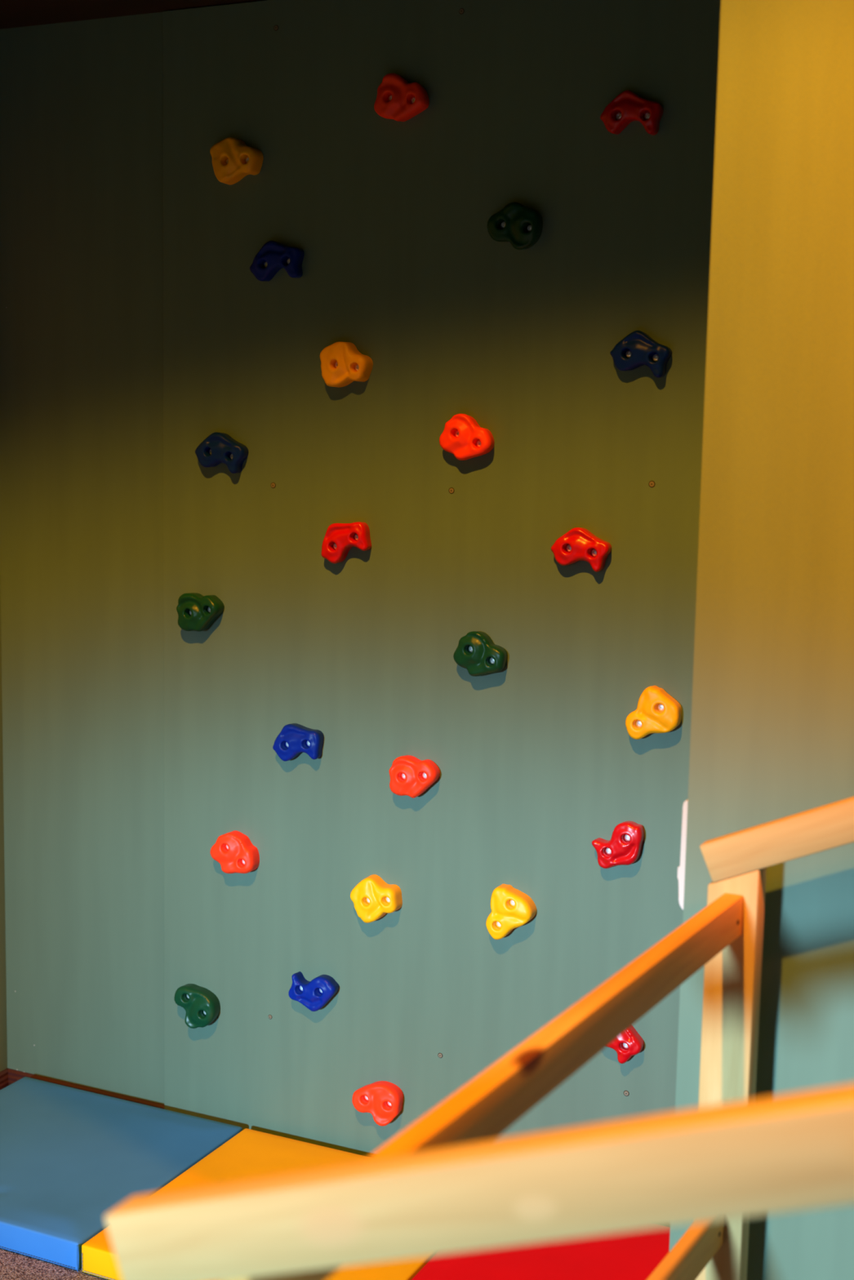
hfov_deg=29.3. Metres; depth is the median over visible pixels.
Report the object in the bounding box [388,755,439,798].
hold
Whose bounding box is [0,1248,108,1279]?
floor
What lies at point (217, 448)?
hold
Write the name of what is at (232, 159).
hold
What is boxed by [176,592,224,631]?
hold
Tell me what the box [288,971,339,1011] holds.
hold
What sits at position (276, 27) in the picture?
screw
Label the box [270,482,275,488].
screw
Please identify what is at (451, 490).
screw
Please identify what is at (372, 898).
hold
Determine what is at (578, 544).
hold
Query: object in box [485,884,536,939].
hold
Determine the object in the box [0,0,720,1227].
wall
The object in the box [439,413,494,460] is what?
hold
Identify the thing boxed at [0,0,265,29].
ceiling
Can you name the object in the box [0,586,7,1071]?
wall
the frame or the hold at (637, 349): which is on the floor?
the frame
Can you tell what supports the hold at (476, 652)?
attached to the wall at (537, 760)
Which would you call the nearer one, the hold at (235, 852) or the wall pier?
the wall pier
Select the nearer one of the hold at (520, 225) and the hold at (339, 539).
the hold at (520, 225)
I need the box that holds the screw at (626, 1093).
[623,1090,629,1096]
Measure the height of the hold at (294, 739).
0.083 m
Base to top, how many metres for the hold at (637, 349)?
0.089 m
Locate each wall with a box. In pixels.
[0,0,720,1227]
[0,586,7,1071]
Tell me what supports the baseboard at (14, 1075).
attached to the wall at (537, 760)
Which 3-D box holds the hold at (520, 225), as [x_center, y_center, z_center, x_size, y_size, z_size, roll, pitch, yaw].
[0.171,-0.811,3.206,0.109,0.091,0.041,5,8,25]
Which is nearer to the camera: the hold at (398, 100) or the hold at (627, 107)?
the hold at (627, 107)
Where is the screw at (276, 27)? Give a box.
[273,25,278,31]
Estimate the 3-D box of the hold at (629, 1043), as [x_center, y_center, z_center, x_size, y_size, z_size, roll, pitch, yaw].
[0.388,0.808,3.303,0.097,0.092,0.036,5,8,25]
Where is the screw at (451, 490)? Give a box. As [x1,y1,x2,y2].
[448,487,454,493]
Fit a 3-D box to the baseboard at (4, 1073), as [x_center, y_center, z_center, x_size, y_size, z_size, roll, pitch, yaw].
[-1.593,1.228,2.880,0.016,0.048,2.612,5,8,25]
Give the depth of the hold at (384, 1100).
3.55 m
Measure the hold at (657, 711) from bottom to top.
0.107 m
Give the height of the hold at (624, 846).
0.099 m
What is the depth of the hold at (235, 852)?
3.64 m
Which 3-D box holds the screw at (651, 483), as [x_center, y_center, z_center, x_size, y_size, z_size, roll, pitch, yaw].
[0.435,-0.301,3.164,0.014,0.014,0.002,5,8,25]
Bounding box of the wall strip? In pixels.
[677,799,688,909]
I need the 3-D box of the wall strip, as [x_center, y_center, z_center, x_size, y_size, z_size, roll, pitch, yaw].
[0.396,0.328,2.513,0.014,0.172,0.028,5,8,25]
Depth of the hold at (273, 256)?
3.43 m
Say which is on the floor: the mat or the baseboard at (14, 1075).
the mat
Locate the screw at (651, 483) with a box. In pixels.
[648,480,655,487]
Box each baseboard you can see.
[0,1067,8,1089]
[7,1068,164,1109]
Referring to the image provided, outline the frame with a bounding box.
[104,796,853,1279]
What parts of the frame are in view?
rail, post, rail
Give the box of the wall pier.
[669,0,853,1279]
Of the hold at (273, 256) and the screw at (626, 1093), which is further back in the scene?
the hold at (273, 256)
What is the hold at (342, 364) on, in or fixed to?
attached to the wall at (537, 760)
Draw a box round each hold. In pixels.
[173,983,220,1028]
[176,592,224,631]
[195,431,248,473]
[209,137,263,185]
[209,830,259,873]
[249,240,304,281]
[272,723,324,761]
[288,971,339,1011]
[320,342,373,387]
[320,521,371,563]
[350,874,402,923]
[351,1080,403,1126]
[373,73,429,121]
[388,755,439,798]
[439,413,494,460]
[453,631,507,676]
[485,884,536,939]
[487,201,542,249]
[551,527,611,572]
[591,821,644,868]
[600,89,662,135]
[607,1025,644,1063]
[609,330,671,377]
[625,685,681,739]
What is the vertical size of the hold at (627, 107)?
0.083 m
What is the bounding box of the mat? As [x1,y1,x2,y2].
[0,1076,670,1279]
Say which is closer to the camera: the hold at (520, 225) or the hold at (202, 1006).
the hold at (520, 225)

